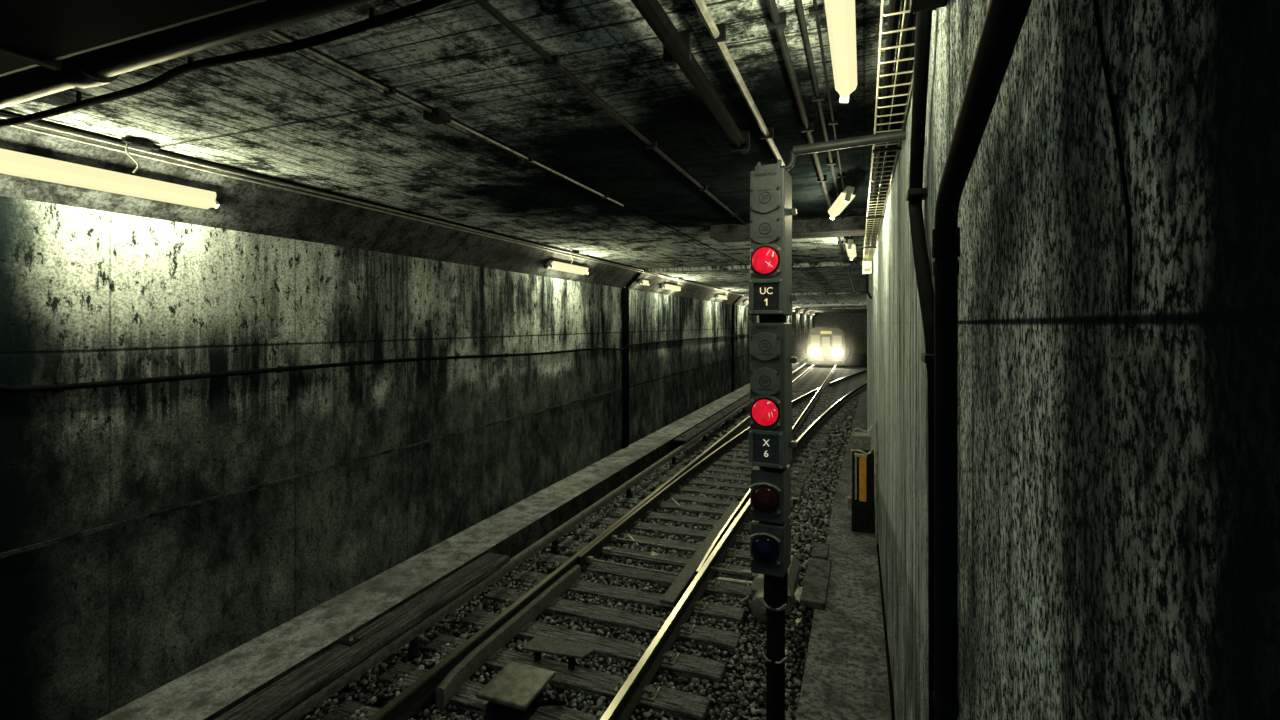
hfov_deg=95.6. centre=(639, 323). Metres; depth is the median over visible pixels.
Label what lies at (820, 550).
slab
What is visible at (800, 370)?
sleeper
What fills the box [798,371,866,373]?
sleeper
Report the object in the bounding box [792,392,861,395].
sleeper
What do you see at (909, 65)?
cable
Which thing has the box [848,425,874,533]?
electrical box
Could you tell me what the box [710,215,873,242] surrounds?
beam
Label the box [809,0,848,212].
conduit
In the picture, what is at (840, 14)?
lamp
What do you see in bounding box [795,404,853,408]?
sleeper
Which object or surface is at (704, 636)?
sleeper
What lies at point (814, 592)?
slab
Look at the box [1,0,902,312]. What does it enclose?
ceiling
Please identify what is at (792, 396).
sleeper
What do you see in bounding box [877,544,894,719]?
cable
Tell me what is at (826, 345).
train
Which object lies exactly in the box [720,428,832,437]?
sleeper
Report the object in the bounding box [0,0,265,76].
duct
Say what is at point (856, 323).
wall
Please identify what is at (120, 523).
trim
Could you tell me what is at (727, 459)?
sleeper
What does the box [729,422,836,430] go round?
sleeper
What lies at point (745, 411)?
sleeper
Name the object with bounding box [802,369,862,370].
sleeper
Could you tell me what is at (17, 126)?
cable
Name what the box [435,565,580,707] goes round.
rail
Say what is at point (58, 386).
cable
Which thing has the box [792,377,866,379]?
sleeper
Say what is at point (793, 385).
sleeper
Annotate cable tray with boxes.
[863,0,915,260]
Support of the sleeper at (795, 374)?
on the gravel
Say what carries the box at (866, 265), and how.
attached to the cable tray
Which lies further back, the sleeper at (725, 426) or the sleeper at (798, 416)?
the sleeper at (798, 416)
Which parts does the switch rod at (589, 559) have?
rod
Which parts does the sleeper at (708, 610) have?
tie plate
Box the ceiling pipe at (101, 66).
[0,0,375,108]
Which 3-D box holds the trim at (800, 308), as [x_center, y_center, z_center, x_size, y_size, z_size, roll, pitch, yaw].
[11.036,0.700,40.547,0.410,3.600,0.300,0,0,21]
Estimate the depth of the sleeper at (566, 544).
6.94 m
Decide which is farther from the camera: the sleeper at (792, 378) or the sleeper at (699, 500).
the sleeper at (792, 378)
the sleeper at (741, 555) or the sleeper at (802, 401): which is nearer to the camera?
the sleeper at (741, 555)
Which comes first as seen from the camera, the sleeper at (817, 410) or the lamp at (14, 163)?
the lamp at (14, 163)
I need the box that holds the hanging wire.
[1093,0,1132,309]
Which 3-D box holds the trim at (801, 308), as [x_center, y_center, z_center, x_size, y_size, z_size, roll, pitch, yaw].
[14.815,-1.065,39.216,7.578,0.070,0.280,0,0,21]
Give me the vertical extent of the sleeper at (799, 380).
0.140 m
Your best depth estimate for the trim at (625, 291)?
11.70 m
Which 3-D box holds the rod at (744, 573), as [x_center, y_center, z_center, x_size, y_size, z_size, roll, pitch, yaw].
[1.005,2.740,6.360,0.459,0.060,0.184,0,0,23]
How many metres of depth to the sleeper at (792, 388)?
24.82 m
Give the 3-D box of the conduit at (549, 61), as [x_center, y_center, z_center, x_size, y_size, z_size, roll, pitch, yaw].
[3.655,-1.083,12.792,0.060,0.033,25.500,0,0,21]
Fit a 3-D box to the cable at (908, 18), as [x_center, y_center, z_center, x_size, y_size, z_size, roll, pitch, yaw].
[1.806,-0.926,4.394,0.057,0.046,8.100,0,0,21]
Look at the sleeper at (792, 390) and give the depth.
23.88 m
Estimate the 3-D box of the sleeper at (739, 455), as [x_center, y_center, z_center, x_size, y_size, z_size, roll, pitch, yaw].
[2.349,2.860,12.416,2.696,0.176,0.240,0,0,20]
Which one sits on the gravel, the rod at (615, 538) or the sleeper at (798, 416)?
the sleeper at (798, 416)
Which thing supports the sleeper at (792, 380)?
on the gravel
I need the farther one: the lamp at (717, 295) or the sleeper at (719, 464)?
the lamp at (717, 295)
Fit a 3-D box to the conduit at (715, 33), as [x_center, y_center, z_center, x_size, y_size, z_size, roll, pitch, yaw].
[0.335,-1.073,2.283,0.070,0.055,3.500,0,0,21]
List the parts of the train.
door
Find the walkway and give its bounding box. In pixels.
[796,390,891,719]
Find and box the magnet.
[476,661,565,719]
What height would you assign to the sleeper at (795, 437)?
0.140 m
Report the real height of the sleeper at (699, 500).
0.176 m
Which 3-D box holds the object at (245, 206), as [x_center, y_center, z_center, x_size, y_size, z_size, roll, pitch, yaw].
[6.505,-0.910,28.844,0.410,0.400,61.500,0,0,21]
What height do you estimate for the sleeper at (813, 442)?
0.140 m
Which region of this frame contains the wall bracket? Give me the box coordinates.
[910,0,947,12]
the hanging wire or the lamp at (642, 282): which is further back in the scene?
the lamp at (642, 282)
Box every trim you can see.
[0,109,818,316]
[0,388,622,557]
[622,270,642,448]
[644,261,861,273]
[732,294,742,391]
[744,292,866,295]
[795,308,800,356]
[801,308,866,308]
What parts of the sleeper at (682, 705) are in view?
tie plate, tie plate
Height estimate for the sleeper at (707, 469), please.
0.176 m
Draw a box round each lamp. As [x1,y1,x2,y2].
[0,148,219,208]
[546,260,588,274]
[639,279,648,284]
[661,283,680,290]
[716,294,726,299]
[824,0,856,102]
[828,176,854,219]
[845,236,856,259]
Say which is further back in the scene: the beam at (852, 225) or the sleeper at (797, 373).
the sleeper at (797, 373)
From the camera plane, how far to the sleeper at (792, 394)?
22.47 m
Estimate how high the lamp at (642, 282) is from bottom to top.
0.111 m
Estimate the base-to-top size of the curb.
0.360 m
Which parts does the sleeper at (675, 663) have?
tie plate, tie plate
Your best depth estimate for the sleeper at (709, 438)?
13.39 m
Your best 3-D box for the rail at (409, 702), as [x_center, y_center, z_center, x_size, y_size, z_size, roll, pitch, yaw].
[6.598,2.720,25.591,0.130,0.160,51.500,0,0,21]
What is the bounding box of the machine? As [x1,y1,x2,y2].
[718,555,799,621]
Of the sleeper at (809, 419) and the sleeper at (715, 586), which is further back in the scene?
the sleeper at (809, 419)
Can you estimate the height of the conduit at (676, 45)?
0.124 m
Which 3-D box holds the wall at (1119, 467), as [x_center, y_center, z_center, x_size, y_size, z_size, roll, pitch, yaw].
[13.255,1.000,26.427,3.113,4.200,62.033,0,0,28]
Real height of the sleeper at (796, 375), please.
0.140 m
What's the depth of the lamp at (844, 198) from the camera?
4.37 m
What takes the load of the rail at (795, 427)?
on the sleeper at (741, 555)
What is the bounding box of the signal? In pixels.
[749,130,905,719]
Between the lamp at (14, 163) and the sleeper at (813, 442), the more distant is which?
the sleeper at (813, 442)
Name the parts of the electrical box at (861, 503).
rail, door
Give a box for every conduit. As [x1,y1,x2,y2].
[265,31,623,205]
[474,0,833,298]
[631,0,749,153]
[692,0,784,165]
[766,0,854,292]
[795,0,857,291]
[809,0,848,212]
[875,420,877,545]
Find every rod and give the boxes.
[586,556,694,580]
[602,547,686,564]
[610,535,696,551]
[711,567,751,577]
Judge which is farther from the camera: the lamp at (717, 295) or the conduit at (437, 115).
the lamp at (717, 295)
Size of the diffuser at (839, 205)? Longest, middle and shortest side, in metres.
0.690 x 0.100 x 0.036 m
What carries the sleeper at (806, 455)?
on the gravel
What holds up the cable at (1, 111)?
attached to the ceiling
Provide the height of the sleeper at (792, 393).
0.140 m
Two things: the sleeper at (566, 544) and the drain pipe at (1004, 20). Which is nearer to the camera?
the drain pipe at (1004, 20)
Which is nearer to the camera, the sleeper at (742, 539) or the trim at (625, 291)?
the sleeper at (742, 539)
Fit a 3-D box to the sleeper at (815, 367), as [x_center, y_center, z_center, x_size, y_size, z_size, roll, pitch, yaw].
[13.505,2.873,37.008,5.692,0.140,0.240,0,0,19]
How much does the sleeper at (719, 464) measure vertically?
0.176 m
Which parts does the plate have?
post, plate, post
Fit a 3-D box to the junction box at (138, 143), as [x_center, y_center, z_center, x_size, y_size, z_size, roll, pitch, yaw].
[-2.993,-1.004,3.471,0.135,0.193,0.180,0,0,21]
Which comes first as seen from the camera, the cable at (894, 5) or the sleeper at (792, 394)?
the cable at (894, 5)
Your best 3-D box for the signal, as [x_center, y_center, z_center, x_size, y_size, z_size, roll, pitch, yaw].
[0.879,0.981,2.743,0.691,3.737,0.242,0,0,25]
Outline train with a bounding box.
[807,327,849,364]
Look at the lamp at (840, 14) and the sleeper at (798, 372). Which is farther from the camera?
the sleeper at (798, 372)
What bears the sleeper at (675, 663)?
on the gravel
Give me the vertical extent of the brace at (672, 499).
0.110 m
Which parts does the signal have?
indicator panel, indicator panel, indicator frame, indicator frame, arm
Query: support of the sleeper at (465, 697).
on the gravel
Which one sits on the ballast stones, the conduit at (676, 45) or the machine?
the machine
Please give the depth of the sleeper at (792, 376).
30.43 m
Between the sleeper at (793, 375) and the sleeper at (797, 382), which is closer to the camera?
the sleeper at (797, 382)
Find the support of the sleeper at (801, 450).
on the gravel
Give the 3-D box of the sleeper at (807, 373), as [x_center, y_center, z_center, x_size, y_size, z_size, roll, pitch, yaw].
[11.537,2.875,32.502,5.292,0.140,0.240,0,0,19]
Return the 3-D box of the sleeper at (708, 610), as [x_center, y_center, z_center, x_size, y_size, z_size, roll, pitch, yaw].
[-0.189,2.845,6.062,2.539,0.200,0.240,0,0,21]
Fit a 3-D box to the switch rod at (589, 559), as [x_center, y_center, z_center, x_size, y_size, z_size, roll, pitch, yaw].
[-0.026,2.730,6.496,1.330,0.060,0.060,0,0,23]
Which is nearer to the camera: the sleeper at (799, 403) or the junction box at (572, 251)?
the junction box at (572, 251)
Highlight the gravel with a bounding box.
[300,353,866,719]
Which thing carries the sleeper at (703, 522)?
on the gravel
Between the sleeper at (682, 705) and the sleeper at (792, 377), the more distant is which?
the sleeper at (792, 377)
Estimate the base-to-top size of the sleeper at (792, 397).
0.140 m
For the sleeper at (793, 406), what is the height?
0.140 m
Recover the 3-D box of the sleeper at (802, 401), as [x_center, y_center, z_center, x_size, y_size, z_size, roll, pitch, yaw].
[6.030,2.874,20.917,3.449,0.140,0.240,0,0,19]
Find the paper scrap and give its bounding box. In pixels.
[794,587,802,601]
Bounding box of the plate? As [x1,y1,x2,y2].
[522,635,594,670]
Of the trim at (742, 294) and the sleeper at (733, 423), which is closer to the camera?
the sleeper at (733, 423)
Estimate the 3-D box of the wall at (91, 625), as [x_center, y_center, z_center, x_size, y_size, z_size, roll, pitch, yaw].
[6.183,0.900,28.968,0.300,4.400,61.500,0,0,21]
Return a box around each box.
[121,137,159,172]
[570,250,578,262]
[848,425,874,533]
[862,260,871,298]
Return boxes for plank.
[214,552,509,719]
[660,502,739,604]
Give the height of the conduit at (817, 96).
0.028 m
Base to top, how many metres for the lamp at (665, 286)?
0.122 m
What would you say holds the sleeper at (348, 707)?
on the gravel
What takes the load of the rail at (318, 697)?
on the sleeper at (792, 379)
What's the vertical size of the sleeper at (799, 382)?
0.140 m
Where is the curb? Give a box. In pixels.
[97,353,807,719]
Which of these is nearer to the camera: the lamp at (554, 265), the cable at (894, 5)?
the cable at (894, 5)
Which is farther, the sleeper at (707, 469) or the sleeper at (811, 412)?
the sleeper at (811, 412)
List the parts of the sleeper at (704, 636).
tie plate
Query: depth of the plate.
4.77 m
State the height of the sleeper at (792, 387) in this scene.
0.140 m
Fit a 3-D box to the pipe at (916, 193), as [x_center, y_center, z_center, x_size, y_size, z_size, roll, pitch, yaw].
[0.765,0.608,1.552,0.065,3.384,0.608,0,0,21]
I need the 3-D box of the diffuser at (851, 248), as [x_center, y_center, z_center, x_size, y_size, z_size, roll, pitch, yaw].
[2.599,-0.895,7.143,0.110,0.036,1.140,9,3,21]
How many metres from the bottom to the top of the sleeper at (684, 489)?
0.176 m
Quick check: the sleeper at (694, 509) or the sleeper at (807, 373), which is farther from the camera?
the sleeper at (807, 373)
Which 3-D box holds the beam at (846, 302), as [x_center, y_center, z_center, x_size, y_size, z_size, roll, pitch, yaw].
[10.286,-1.065,29.924,5.825,0.070,0.280,0,0,21]
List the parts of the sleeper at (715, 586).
tie plate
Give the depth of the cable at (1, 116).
4.27 m
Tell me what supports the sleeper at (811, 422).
on the gravel
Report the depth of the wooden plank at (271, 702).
4.39 m
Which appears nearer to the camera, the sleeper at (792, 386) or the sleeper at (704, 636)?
the sleeper at (704, 636)
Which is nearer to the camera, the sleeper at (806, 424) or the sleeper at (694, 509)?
the sleeper at (694, 509)
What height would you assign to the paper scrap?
0.120 m
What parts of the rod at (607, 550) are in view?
rod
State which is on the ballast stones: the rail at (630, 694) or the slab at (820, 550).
the rail at (630, 694)
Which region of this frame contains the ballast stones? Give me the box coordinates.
[298,394,858,719]
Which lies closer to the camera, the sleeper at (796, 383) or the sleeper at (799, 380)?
the sleeper at (796, 383)
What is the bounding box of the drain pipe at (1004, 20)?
[932,0,1031,719]
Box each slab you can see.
[800,558,830,609]
[811,542,828,559]
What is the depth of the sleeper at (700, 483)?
10.13 m
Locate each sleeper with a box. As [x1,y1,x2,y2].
[321,699,414,719]
[378,662,600,719]
[424,634,709,719]
[461,609,725,683]
[486,586,740,652]
[512,570,744,624]
[539,553,751,600]
[558,539,755,580]
[576,528,750,561]
[591,516,749,545]
[606,507,750,532]
[619,497,752,520]
[632,490,791,509]
[642,482,793,503]
[650,476,800,496]
[659,470,803,488]
[669,464,806,481]
[678,458,810,474]
[683,454,812,468]
[688,449,815,462]
[695,445,818,457]
[701,441,820,453]
[707,437,825,448]
[713,434,826,444]
[715,431,828,440]
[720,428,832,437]
[724,425,833,433]
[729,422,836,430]
[732,419,839,428]
[735,417,840,424]
[737,415,841,421]
[741,412,844,418]
[745,411,845,416]
[746,408,848,415]
[749,407,850,412]
[792,376,866,378]
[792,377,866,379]
[792,378,866,380]
[792,379,866,381]
[792,380,863,383]
[792,386,866,388]
[792,387,866,389]
[792,388,865,391]
[792,389,863,392]
[792,390,862,393]
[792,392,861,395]
[792,393,860,396]
[792,394,859,397]
[792,396,859,399]
[792,397,858,401]
[792,399,857,402]
[792,406,852,410]
[793,375,866,377]
[793,385,866,387]
[795,374,866,376]
[795,383,859,386]
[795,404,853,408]
[796,375,860,376]
[797,373,866,375]
[797,382,859,384]
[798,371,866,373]
[798,372,853,373]
[799,380,864,382]
[799,382,861,384]
[799,403,855,406]
[800,370,857,371]
[800,401,857,404]
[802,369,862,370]
[807,373,866,374]
[809,371,856,372]
[813,368,865,369]
[815,367,866,368]
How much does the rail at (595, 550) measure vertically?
0.160 m
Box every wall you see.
[0,196,814,719]
[815,313,866,353]
[867,0,1279,719]
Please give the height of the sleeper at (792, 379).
0.140 m
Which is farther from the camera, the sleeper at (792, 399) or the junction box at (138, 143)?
the sleeper at (792, 399)
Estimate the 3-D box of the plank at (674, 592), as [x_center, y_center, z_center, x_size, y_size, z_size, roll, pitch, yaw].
[0.851,2.732,7.122,0.135,0.135,3.300,0,0,21]
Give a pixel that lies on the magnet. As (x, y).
(516, 692)
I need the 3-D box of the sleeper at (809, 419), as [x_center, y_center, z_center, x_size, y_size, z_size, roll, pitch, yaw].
[4.441,2.876,17.365,3.040,0.140,0.240,0,0,20]
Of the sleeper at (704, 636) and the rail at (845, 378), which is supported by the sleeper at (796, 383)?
the rail at (845, 378)
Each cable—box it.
[0,0,453,126]
[0,109,743,294]
[0,114,741,294]
[0,329,798,391]
[12,125,742,295]
[865,0,900,257]
[868,0,913,256]
[870,14,915,259]
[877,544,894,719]
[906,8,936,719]
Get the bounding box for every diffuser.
[828,192,854,215]
[845,244,856,257]
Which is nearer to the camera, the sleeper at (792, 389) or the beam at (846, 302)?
the sleeper at (792, 389)
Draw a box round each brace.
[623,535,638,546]
[666,498,679,506]
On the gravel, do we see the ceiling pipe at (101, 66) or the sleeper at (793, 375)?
the sleeper at (793, 375)
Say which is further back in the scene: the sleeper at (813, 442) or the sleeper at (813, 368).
the sleeper at (813, 368)
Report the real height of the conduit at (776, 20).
0.043 m
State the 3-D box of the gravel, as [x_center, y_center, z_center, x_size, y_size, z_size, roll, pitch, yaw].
[12.489,2.978,26.532,13.820,0.245,61.500,0,0,21]
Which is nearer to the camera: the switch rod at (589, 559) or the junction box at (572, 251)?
the switch rod at (589, 559)
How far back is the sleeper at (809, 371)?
34.20 m
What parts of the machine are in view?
motor, lid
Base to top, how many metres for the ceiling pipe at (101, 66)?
0.238 m
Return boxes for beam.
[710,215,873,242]
[792,302,866,304]
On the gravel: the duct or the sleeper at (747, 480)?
the sleeper at (747, 480)
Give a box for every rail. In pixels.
[274,362,808,719]
[367,364,817,719]
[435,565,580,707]
[578,387,822,570]
[600,382,866,719]
[674,394,749,454]
[695,364,837,574]
[828,369,866,386]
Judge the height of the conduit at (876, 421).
1.300 m
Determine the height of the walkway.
0.560 m
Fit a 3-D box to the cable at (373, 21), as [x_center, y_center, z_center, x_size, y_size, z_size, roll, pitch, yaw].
[-1.709,-1.032,2.308,3.258,0.136,0.156,0,0,22]
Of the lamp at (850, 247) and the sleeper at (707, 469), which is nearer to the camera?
the lamp at (850, 247)
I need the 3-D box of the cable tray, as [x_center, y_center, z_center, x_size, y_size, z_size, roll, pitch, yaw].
[1.867,-0.930,4.585,0.148,0.104,8.101,0,0,21]
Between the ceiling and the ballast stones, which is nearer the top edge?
the ceiling
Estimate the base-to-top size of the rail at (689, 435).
0.456 m

